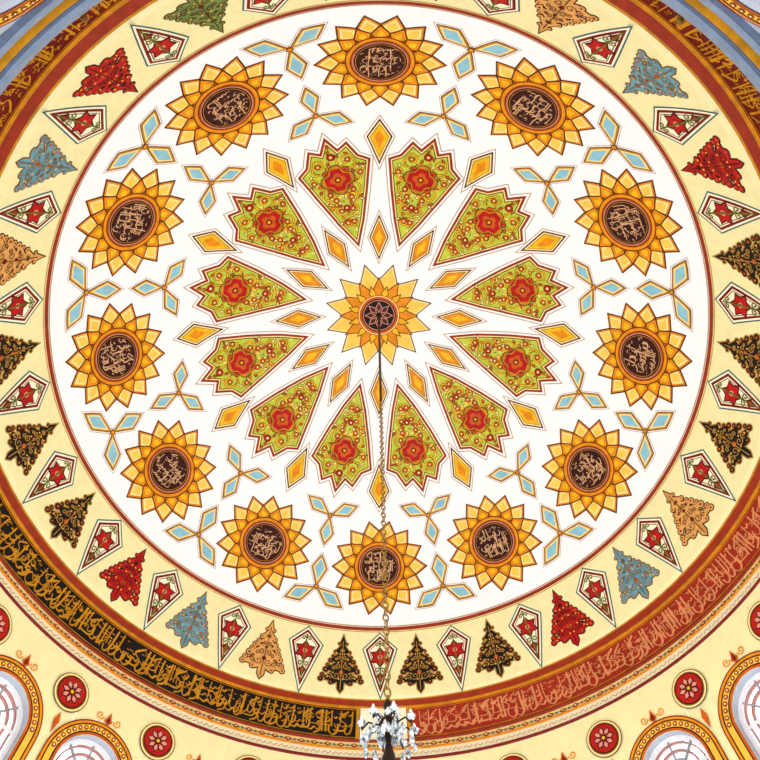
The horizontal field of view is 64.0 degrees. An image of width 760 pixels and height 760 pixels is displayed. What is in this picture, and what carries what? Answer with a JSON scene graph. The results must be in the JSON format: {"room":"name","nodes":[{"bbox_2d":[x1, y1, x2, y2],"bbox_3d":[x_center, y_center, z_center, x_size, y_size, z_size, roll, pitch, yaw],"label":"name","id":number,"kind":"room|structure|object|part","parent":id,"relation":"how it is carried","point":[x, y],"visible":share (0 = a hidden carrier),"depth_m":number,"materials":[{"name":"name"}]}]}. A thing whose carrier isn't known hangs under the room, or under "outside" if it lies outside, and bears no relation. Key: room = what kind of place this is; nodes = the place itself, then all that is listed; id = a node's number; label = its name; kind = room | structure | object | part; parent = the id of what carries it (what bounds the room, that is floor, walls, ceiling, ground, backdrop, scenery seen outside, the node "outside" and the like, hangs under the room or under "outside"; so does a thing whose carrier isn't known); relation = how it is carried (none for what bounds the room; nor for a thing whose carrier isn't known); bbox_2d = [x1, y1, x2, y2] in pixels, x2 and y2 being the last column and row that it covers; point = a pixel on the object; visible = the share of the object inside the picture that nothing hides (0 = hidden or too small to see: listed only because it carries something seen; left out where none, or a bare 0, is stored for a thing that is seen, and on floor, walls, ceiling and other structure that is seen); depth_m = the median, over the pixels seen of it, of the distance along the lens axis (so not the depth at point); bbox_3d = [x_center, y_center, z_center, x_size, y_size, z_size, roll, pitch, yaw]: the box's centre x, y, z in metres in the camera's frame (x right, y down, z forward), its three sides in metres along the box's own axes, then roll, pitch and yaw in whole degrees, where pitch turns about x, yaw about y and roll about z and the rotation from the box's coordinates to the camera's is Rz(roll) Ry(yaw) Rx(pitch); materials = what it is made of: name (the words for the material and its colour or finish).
{"room":"mosque","nodes":[
{"label":"mosque","id":0,"kind":"room"},
{"bbox_2d":[80,12,88,22],"bbox_3d":[-2.262,-2.767,4.543,0.163,0.217,0.170,0,-67,0],"label":"wall lamp","id":1,"kind":"object","parent":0,"point":[84,18],"depth_m":4.52,"materials":[{"name":"brown"}]},
{"bbox_2d":[0,0,759,708],"bbox_3d":[-0.004,-0.352,8.567,9.100,3.924,9.100,0,-67,0],"label":"ceiling","id":2,"kind":"structure","parent":0,"point":[55,89],"depth_m":8.30,"materials":[{"name":"white paint"}]},
{"bbox_2d":[0,334,41,384],"label":"ornaments","id":3,"kind":"object","parent":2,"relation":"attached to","point":[13,351],"depth_m":6.99,"materials":[{"name":"paint"}]},
{"bbox_2d":[0,233,45,285],"label":"ornaments","id":4,"kind":"object","parent":2,"relation":"attached to","point":[15,257],"depth_m":6.54,"materials":[{"name":"paint"}]},
{"bbox_2d":[4,422,59,475],"label":"ornaments","id":5,"kind":"object","parent":2,"relation":"attached to","point":[25,445],"depth_m":7.32,"materials":[{"name":"paint"}]},
{"bbox_2d":[14,134,77,191],"label":"ornaments","id":6,"kind":"object","parent":2,"relation":"attached to","point":[41,164],"depth_m":6.09,"materials":[{"name":"paint"}]},
{"bbox_2d":[44,492,95,548],"label":"ornaments","id":7,"kind":"object","parent":2,"relation":"attached to","point":[68,516],"depth_m":7.74,"materials":[{"name":"paint"}]},
{"bbox_2d":[72,48,137,96],"label":"ornaments","id":8,"kind":"object","parent":2,"relation":"attached to","point":[112,75],"depth_m":5.79,"materials":[{"name":"paint"}]},
{"bbox_2d":[99,548,146,605],"label":"ornaments","id":9,"kind":"object","parent":2,"relation":"attached to","point":[124,577],"depth_m":8.11,"materials":[{"name":"paint"}]},
{"bbox_2d":[165,591,208,648],"label":"ornaments","id":10,"kind":"object","parent":2,"relation":"attached to","point":[192,622],"depth_m":8.43,"materials":[{"name":"paint"}]},
{"bbox_2d":[163,0,227,32],"label":"ornaments","id":11,"kind":"object","parent":2,"relation":"attached to","point":[202,13],"depth_m":5.64,"materials":[{"name":"paint"}]},
{"bbox_2d":[239,619,284,678],"label":"ornaments","id":12,"kind":"object","parent":2,"relation":"attached to","point":[265,651],"depth_m":8.65,"materials":[{"name":"paint"}]},
{"bbox_2d":[317,634,363,694],"label":"ornaments","id":13,"kind":"object","parent":2,"relation":"attached to","point":[342,667],"depth_m":8.77,"materials":[{"name":"paint"}]},
{"bbox_2d":[326,264,430,365],"bbox_3d":[-0.019,-1.088,10.325,1.782,0.088,1.782,0,-67,0],"label":"star","id":14,"kind":"object","parent":2,"relation":"attached to","point":[399,311],"visible":0.98,"depth_m":10.33,"materials":[{"name":"yellow paint"}]},
{"bbox_2d":[65,22,692,609],"bbox_3d":[-0.004,-0.368,8.606,7.984,1.434,7.984,0,-67,0],"label":"three-pointed diamond motifs","id":15,"kind":"structure","parent":2,"relation":"attached to","point":[295,65],"depth_m":8.48,"materials":[{"name":"blue paint"}]},
{"bbox_2d":[43,0,714,631],"bbox_3d":[0.004,0.006,7.711,8.291,0.094,8.291,0,-67,0],"label":"ring","id":16,"kind":"object","parent":2,"relation":"attached to","point":[608,89],"visible":1,"depth_m":7.45,"materials":[{"name":"red paint"}]},
{"bbox_2d":[183,133,574,497],"bbox_3d":[-0.014,-0.852,9.761,5.800,1.038,5.800,0,-67,0],"label":"panels","id":17,"kind":"object","parent":2,"relation":"attached to","point":[338,179],"visible":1,"depth_m":9.73,"materials":[{"name":"green paint"}]},
{"bbox_2d":[173,115,584,511],"bbox_3d":[-0.014,-0.841,9.735,6.238,1.208,6.238,0,-67,0],"label":"diamond motifs","id":18,"kind":"structure","parent":2,"relation":"attached to","point":[379,137],"depth_m":9.88,"materials":[{"name":"orange paint"}]},
{"bbox_2d":[0,0,759,699],"bbox_3d":[0.009,0.218,7.206,8.747,1.002,8.747,0,-67,0],"label":"ornaments","id":19,"kind":"structure","parent":2,"relation":"attached to","point":[156,46],"depth_m":7.36,"materials":[{"name":"paint"}]},
{"bbox_2d":[357,313,418,759],"bbox_3d":[0.016,0.564,6.380,0.836,8.635,0.834,0,-67,0],"label":"chandelier","id":20,"kind":"object","parent":2,"relation":"hanging from","point":[388,725],"visible":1,"depth_m":3.27,"materials":[{"name":"brown metal"}]},
{"bbox_3d":[0.026,1.024,5.282,0.038,4.128,0.038,-21,-69,8],"label":"chain","id":21,"kind":"part","parent":20,"relation":"part of","materials":[{"name":"gold metal"}]},
{"bbox_3d":[0.048,2.017,2.910,0.200,1.110,0.200,0,-67,0],"label":"stem","id":22,"kind":"part","parent":20,"relation":"part of","materials":[{"name":"brown metal"}]},
{"bbox_2d":[396,633,443,693],"label":"ornaments","id":23,"kind":"object","parent":2,"relation":"attached to","point":[420,668],"depth_m":8.78,"materials":[{"name":"paint"}]},
{"bbox_2d":[475,619,520,677],"label":"ornaments","id":24,"kind":"object","parent":2,"relation":"attached to","point":[494,650],"depth_m":8.68,"materials":[{"name":"paint"}]},
{"bbox_2d":[534,0,598,33],"label":"ornaments","id":25,"kind":"object","parent":2,"relation":"attached to","point":[552,13],"depth_m":5.66,"materials":[{"name":"paint"}]},
{"bbox_2d":[551,589,593,646],"label":"ornaments","id":26,"kind":"object","parent":2,"relation":"attached to","point":[567,619],"depth_m":8.47,"materials":[{"name":"paint"}]},
{"bbox_2d":[612,547,659,603],"label":"ornaments","id":27,"kind":"object","parent":2,"relation":"attached to","point":[634,575],"depth_m":8.17,"materials":[{"name":"paint"}]},
{"bbox_2d":[622,49,688,98],"label":"ornaments","id":28,"kind":"object","parent":2,"relation":"attached to","point":[651,77],"depth_m":5.83,"materials":[{"name":"paint"}]},
{"bbox_2d":[662,490,713,545],"label":"ornaments","id":29,"kind":"object","parent":2,"relation":"attached to","point":[688,516],"depth_m":7.80,"materials":[{"name":"paint"}]},
{"bbox_2d":[681,135,744,192],"label":"ornaments","id":30,"kind":"object","parent":2,"relation":"attached to","point":[718,164],"depth_m":6.15,"materials":[{"name":"paint"}]},
{"bbox_2d":[699,421,753,473],"label":"ornaments","id":31,"kind":"object","parent":2,"relation":"attached to","point":[727,438],"depth_m":7.39,"materials":[{"name":"paint"}]},
{"bbox_2d":[712,233,759,287],"label":"ornaments","id":32,"kind":"object","parent":2,"relation":"attached to","point":[746,259],"depth_m":6.60,"materials":[{"name":"paint"}]},
{"bbox_2d":[717,333,759,386],"label":"ornaments","id":33,"kind":"object","parent":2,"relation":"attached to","point":[746,350],"depth_m":7.04,"materials":[{"name":"paint"}]},
{"bbox_2d":[0,0,759,759],"bbox_3d":[0.025,0.961,5.431,9.279,2.876,9.280,0,-67,0],"label":"wall","id":34,"kind":"structure","parent":0,"point":[64,659],"depth_m":7.13,"materials":[{"name":"paint"}]},
{"bbox_2d":[0,676,22,759],"bbox_3d":[-3.830,3.378,5.644,0.066,1.348,0.756,-29,-70,11],"label":"window","id":35,"kind":"structure","parent":34,"relation":"in","point":[6,686],"depth_m":6.13,"materials":[{"name":"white glass"}]},
{"bbox_2d":[53,739,110,759],"bbox_3d":[-3.101,4.224,6.005,0.756,1.348,0.066,42,-74,-16],"label":"window","id":36,"kind":"structure","parent":34,"relation":"in","point":[93,747],"depth_m":6.51,"materials":[{"name":"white glass"}]},
{"bbox_2d":[649,735,710,759],"bbox_3d":[3.151,4.214,6.057,0.756,1.348,0.066,-42,-73,15],"label":"window","id":37,"kind":"structure","parent":34,"relation":"in","point":[666,744],"depth_m":6.54,"materials":[{"name":"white glass"}]},
{"bbox_2d":[738,672,759,755],"bbox_3d":[3.884,3.365,5.708,0.066,1.348,0.756,29,-70,-12],"label":"window","id":38,"kind":"structure","parent":34,"relation":"in","point":[753,682],"depth_m":6.20,"materials":[{"name":"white glass"}]},
{"bbox_2d":[676,14,683,23],"bbox_3d":[2.313,-2.774,4.581,0.163,0.217,0.170,0,-67,0],"label":"wall lamp","id":39,"kind":"object","parent":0,"point":[680,19],"depth_m":4.55,"materials":[{"name":"brown"}]}
]}

